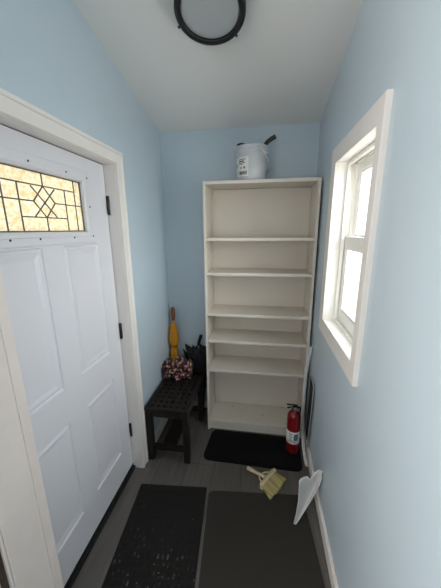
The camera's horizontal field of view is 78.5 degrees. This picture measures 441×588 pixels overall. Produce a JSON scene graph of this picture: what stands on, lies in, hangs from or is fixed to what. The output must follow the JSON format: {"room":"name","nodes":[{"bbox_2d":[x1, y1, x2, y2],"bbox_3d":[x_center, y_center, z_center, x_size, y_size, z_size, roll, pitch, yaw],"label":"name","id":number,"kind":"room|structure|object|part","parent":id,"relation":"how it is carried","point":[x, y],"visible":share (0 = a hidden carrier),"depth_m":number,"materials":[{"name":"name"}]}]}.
{"room":"entryway","nodes":[
{"label":"entryway","id":0,"kind":"room"},
{"bbox_2d":[0,0,170,445],"bbox_3d":[-0.679,-0.069,1.529,0.150,2.818,1.765,2,14,9],"label":"wall","id":1,"kind":"structure","parent":0,"point":[52,59],"depth_m":1.39,"materials":[{"name":"blue paint"}]},
{"bbox_2d":[0,123,132,587],"bbox_3d":[-0.728,0.369,1.306,0.061,2.030,0.917,2,14,9],"label":"door","id":2,"kind":"structure","parent":1,"relation":"in","point":[56,263],"depth_m":1.26,"materials":[{"name":"white paint"}]},
{"bbox_3d":[-0.735,-0.379,1.124,0.005,0.235,0.476,2,14,9],"label":"textured pane","id":3,"kind":"part","parent":2,"relation":"part of","materials":[{"name":"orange glass"}]},
{"bbox_3d":[-0.721,-0.379,1.122,0.025,0.349,0.590,2,14,9],"label":"lite frame","id":4,"kind":"part","parent":2,"relation":"part of","materials":[{"name":"white paint"}]},
{"bbox_2d":[0,88,148,467],"bbox_3d":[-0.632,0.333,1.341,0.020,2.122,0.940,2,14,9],"label":"trim","id":5,"kind":"structure","parent":1,"relation":"attached to","point":[12,106],"depth_m":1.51,"materials":[{"name":"paint"}]},
{"bbox_2d":[66,465,135,587],"bbox_3d":[-0.741,1.365,1.546,0.101,0.021,0.914,2,14,9],"label":"trim","id":6,"kind":"structure","parent":1,"relation":"attached to","point":[96,536],"depth_m":1.54,"materials":[{"name":"black"}]},
{"bbox_2d":[147,418,168,458],"bbox_3d":[-0.505,1.133,2.357,0.013,0.090,0.679,2,14,9],"label":"baseboard","id":7,"kind":"structure","parent":1,"relation":"attached to","point":[163,422],"depth_m":2.29,"materials":[{"name":"paint"}]},
{"bbox_2d":[71,408,330,587],"bbox_3d":[-0.875,1.650,0.580,2.888,0.080,4.685,2,14,9],"label":"floor","id":8,"kind":"structure","parent":0,"point":[168,467],"depth_m":1.86,"materials":[{"name":"grey wood"}]},
{"bbox_2d":[101,484,206,587],"bbox_3d":[-0.343,1.391,1.454,0.452,0.007,0.780,0,14,4],"label":"mat","id":9,"kind":"object","parent":8,"relation":"on","point":[158,546],"visible":1,"depth_m":1.50,"materials":[{"name":"black rubber"}]},
{"bbox_2d":[144,374,203,463],"bbox_3d":[-0.348,0.982,2.211,0.322,0.450,0.512,2,14,9],"label":"slatted bench","id":10,"kind":"object","parent":8,"relation":"on","point":[174,400],"visible":0.91,"depth_m":2.02,"materials":[{"name":"black wood"}]},
{"bbox_3d":[-0.520,1.043,2.010,0.044,0.428,0.044,2,14,9],"label":"leg","id":11,"kind":"part","parent":10,"relation":"part of","materials":[{"name":"black wood"}]},
{"bbox_2d":[161,357,192,381],"bbox_3d":[-0.395,0.630,2.331,0.306,0.174,0.196,1,14,8],"label":"bag","id":12,"kind":"object","parent":10,"relation":"on","point":[178,368],"visible":0.98,"depth_m":2.28,"materials":[{"name":"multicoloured fabric"}]},
{"bbox_3d":[-0.247,1.051,1.969,0.044,0.428,0.044,2,14,9],"label":"leg","id":13,"kind":"part","parent":10,"relation":"part of","materials":[{"name":"black wood"}]},
{"bbox_3d":[-0.176,0.943,2.417,0.044,0.428,0.044,2,14,9],"label":"leg","id":14,"kind":"part","parent":10,"relation":"part of","materials":[{"name":"black wood"}]},
{"bbox_2d":[169,307,178,358],"bbox_3d":[-0.424,0.616,2.507,0.088,1.026,0.087,-8,15,-27],"label":"umbrella","id":15,"kind":"object","parent":8,"relation":"on","point":[173,333],"visible":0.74,"depth_m":2.42,"materials":[{"name":"fabric"}]},
{"bbox_3d":[-0.424,0.178,2.406,0.038,0.127,0.038,2,13,8],"label":"handle","id":16,"kind":"part","parent":15,"relation":"part of","materials":[{"name":"brown wood"}]},
{"bbox_2d":[183,334,206,399],"bbox_3d":[-0.212,0.735,2.500,0.232,0.794,0.161,7,16,30],"label":"umbrella","id":17,"kind":"object","parent":8,"relation":"on","point":[198,352],"visible":0.6,"depth_m":2.41,"materials":[{"name":"fabric"}]},
{"bbox_3d":[-0.184,0.408,2.389,0.057,0.107,0.032,6,15,25],"label":"handle","id":18,"kind":"part","parent":17,"relation":"part of","materials":[{"name":"black plastic"}]},
{"bbox_2d":[204,430,301,471],"bbox_3d":[0.252,1.220,2.134,0.735,0.012,0.318,2,14,9],"label":"mat","id":19,"kind":"object","parent":8,"relation":"on","point":[250,449],"visible":0.81,"depth_m":2.10,"materials":[{"name":"black plastic"}]},
{"bbox_2d":[286,403,300,453],"bbox_3d":[0.556,1.020,2.071,0.112,0.407,0.102,2,14,9],"label":"fire extinguisher","id":20,"kind":"object","parent":19,"relation":"on","point":[294,416],"visible":1,"depth_m":2.03,"materials":[{"name":"red metal"}]},
{"bbox_2d":[198,490,324,587],"bbox_3d":[0.201,1.414,1.341,0.612,0.005,0.900,0,14,4],"label":"mat","id":21,"kind":"object","parent":8,"relation":"on","point":[252,540],"visible":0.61,"depth_m":1.48,"materials":[{"name":"grey rubber"}]},
{"bbox_2d":[294,469,322,524],"bbox_3d":[0.505,1.186,1.597,0.187,0.313,0.057,-6,15,-22],"label":"dustpan","id":22,"kind":"object","parent":21,"relation":"on","point":[308,487],"visible":1,"depth_m":1.61,"materials":[{"name":"white plastic"}]},
{"bbox_2d":[202,177,321,437],"bbox_3d":[0.298,0.174,2.193,0.800,2.020,0.275,2,14,9],"label":"bookcase","id":23,"kind":"object","parent":8,"relation":"on","point":[260,245],"visible":0.88,"depth_m":2.21,"materials":[{"name":"white laminate"}]},
{"bbox_3d":[-0.088,0.163,2.252,0.018,2.020,0.275,2,14,9],"label":"panel","id":24,"kind":"part","parent":23,"relation":"part of","materials":[{"name":"white laminate"}]},
{"bbox_2d":[235,134,275,179],"bbox_3d":[0.246,-0.957,1.927,0.290,0.303,0.254,2,14,9],"label":"pail","id":25,"kind":"object","parent":23,"relation":"on","point":[251,158],"depth_m":1.85,"materials":[{"name":"white plastic"}]},
{"bbox_2d":[237,158,246,174],"bbox_3d":[0.144,-0.878,1.869,0.014,0.099,0.088,-14,19,-43],"label":"label","id":26,"kind":"object","parent":25,"relation":"attached to","point":[241,162],"depth_m":1.86,"materials":[{"name":"white paper"}]},
{"bbox_3d":[0.284,-0.952,1.949,0.139,0.132,0.265,-5,14,-19],"label":"bail handle","id":27,"kind":"part","parent":25,"relation":"part of","materials":[{"name":"white plastic"}]},
{"bbox_3d":[0.303,-0.955,1.901,0.169,0.295,0.026,2,14,11],"label":"scraper handle","id":28,"kind":"part","parent":25,"relation":"part of","materials":[{"name":"black plastic"}]},
{"bbox_3d":[0.305,1.078,2.407,0.763,0.022,0.266,2,14,9],"label":"shelf","id":29,"kind":"part","parent":23,"relation":"part of","materials":[{"name":"white laminate"}]},
{"bbox_3d":[0.301,0.607,2.295,0.761,0.022,0.264,2,14,9],"label":"shelf","id":30,"kind":"part","parent":23,"relation":"part of","materials":[{"name":"white laminate"}]},
{"bbox_3d":[0.299,0.358,2.235,0.761,0.022,0.264,2,14,9],"label":"shelf","id":31,"kind":"part","parent":23,"relation":"part of","materials":[{"name":"white laminate"}]},
{"bbox_3d":[0.297,0.141,2.183,0.761,0.022,0.264,2,14,9],"label":"shelf","id":32,"kind":"part","parent":23,"relation":"part of","materials":[{"name":"white laminate"}]},
{"bbox_3d":[0.295,-0.171,2.108,0.761,0.022,0.264,2,14,9],"label":"shelf","id":33,"kind":"part","parent":23,"relation":"part of","materials":[{"name":"white laminate"}]},
{"bbox_3d":[0.293,-0.419,2.049,0.761,0.022,0.264,2,14,9],"label":"shelf","id":34,"kind":"part","parent":23,"relation":"part of","materials":[{"name":"white laminate"}]},
{"bbox_3d":[0.290,-0.798,1.960,0.763,0.022,0.275,2,14,9],"label":"panel","id":35,"kind":"part","parent":23,"relation":"part of","materials":[{"name":"white laminate"}]},
{"bbox_3d":[0.685,0.184,2.135,0.018,2.020,0.275,2,14,9],"label":"panel","id":36,"kind":"part","parent":23,"relation":"part of","materials":[{"name":"white laminate"}]},
{"bbox_2d":[247,466,285,499],"bbox_3d":[0.297,1.262,1.865,0.259,0.043,0.200,12,18,43],"label":"broom","id":37,"kind":"object","parent":8,"relation":"on","point":[272,482],"visible":1,"depth_m":1.82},
{"bbox_3d":[0.263,1.255,1.908,0.150,0.030,0.116,12,18,43],"label":"handle","id":38,"kind":"part","parent":37,"relation":"part of","materials":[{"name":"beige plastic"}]},
{"bbox_2d":[301,346,313,466],"bbox_3d":[0.640,0.808,1.984,0.043,0.871,0.246,2,14,9],"label":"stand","id":39,"kind":"object","parent":8,"relation":"on","point":[311,384],"visible":1,"depth_m":2.03,"materials":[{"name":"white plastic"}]},
{"bbox_3d":[0.657,0.870,1.998,0.003,0.512,0.135,2,14,9],"label":"dark panel","id":40,"kind":"part","parent":39,"relation":"part of","materials":[{"name":"black"}]},
{"bbox_2d":[73,0,363,131],"bbox_3d":[-0.899,-1.264,-0.119,2.888,1.087,4.685,2,14,9],"label":"ceiling","id":41,"kind":"structure","parent":0,"point":[282,66],"depth_m":1.43,"materials":[{"name":"white paint"}]},
{"bbox_2d":[174,0,245,45],"bbox_3d":[-0.040,-1.205,1.133,0.313,0.124,0.305,-10,17,-36],"label":"ceiling lamp","id":42,"kind":"object","parent":41,"relation":"attached to","point":[206,22],"visible":1,"depth_m":1.15,"materials":[{"name":"black metal"}]},
{"bbox_2d":[160,122,319,398],"bbox_3d":[0.140,-0.085,2.377,1.514,2.439,0.120,2,14,9],"label":"wall","id":43,"kind":"structure","parent":0,"point":[189,158],"depth_m":2.16,"materials":[{"name":"blue paint"}]},
{"bbox_2d":[193,398,206,407],"bbox_3d":[0.139,1.073,2.587,1.188,0.090,0.013,2,14,9],"label":"baseboard","id":44,"kind":"structure","parent":43,"relation":"attached to","point":[196,399],"depth_m":2.63,"materials":[{"name":"paint"}]},
{"bbox_2d":[304,0,440,587],"bbox_3d":[0.455,0.000,-0.090,0.150,3.420,4.565,2,14,9],"label":"wall","id":45,"kind":"structure","parent":0,"point":[376,443],"depth_m":0.81,"materials":[{"name":"blue paint"}]},
{"bbox_2d":[304,426,338,587],"bbox_3d":[0.388,1.617,0.311,0.013,0.090,4.565,2,14,9],"label":"baseboard","id":46,"kind":"structure","parent":45,"relation":"attached to","point":[334,584],"depth_m":1.50,"materials":[{"name":"paint"}]},
{"bbox_2d":[326,132,375,354],"bbox_3d":[0.659,-0.206,1.254,0.140,0.878,0.553,2,14,9],"label":"window","id":47,"kind":"structure","parent":45,"relation":"in","point":[347,242],"depth_m":1.47,"materials":[{"name":"white plastic"}]},
{"bbox_3d":[0.661,-0.023,1.298,0.018,0.486,0.537,2,14,9],"label":"sash","id":48,"kind":"part","parent":47,"relation":"part of","materials":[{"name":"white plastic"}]},
{"bbox_3d":[0.691,-0.417,1.198,0.018,0.426,0.537,2,14,9],"label":"sash","id":49,"kind":"part","parent":47,"relation":"part of","materials":[{"name":"white plastic"}]},
{"bbox_2d":[318,89,393,386],"bbox_3d":[0.582,-0.211,1.284,0.020,1.034,0.680,2,14,9],"label":"trim","id":50,"kind":"structure","parent":45,"relation":"attached to","point":[377,118],"depth_m":1.03,"materials":[{"name":"paint"}]},
{"bbox_3d":[-1.104,0.161,-0.706,2.738,3.420,3.035,2,14,9],"label":"wall","id":51,"kind":"structure","parent":0,"visible":0},
{"bbox_2d":[0,553,9,587],"bbox_3d":[-0.657,0.203,0.645,0.020,2.700,0.022,2,14,9],"label":"trim","id":52,"kind":"structure","parent":51,"relation":"attached to","point":[4,583],"depth_m":0.80,"materials":[{"name":"brown wood"}]},
{"bbox_2d":[0,517,17,587],"bbox_3d":[-0.647,0.199,0.662,0.025,2.700,0.016,2,14,9],"label":"trim","id":53,"kind":"structure","parent":51,"relation":"attached to","point":[4,550],"depth_m":0.80,"materials":[{"name":"beige paint"}]},
{"bbox_2d":[0,269,63,587],"bbox_3d":[-0.636,0.180,0.740,0.032,2.700,0.145,2,14,9],"label":"trim","id":54,"kind":"structure","parent":51,"relation":"attached to","point":[24,511],"depth_m":0.83,"materials":[{"name":"beige paint"}]}
]}

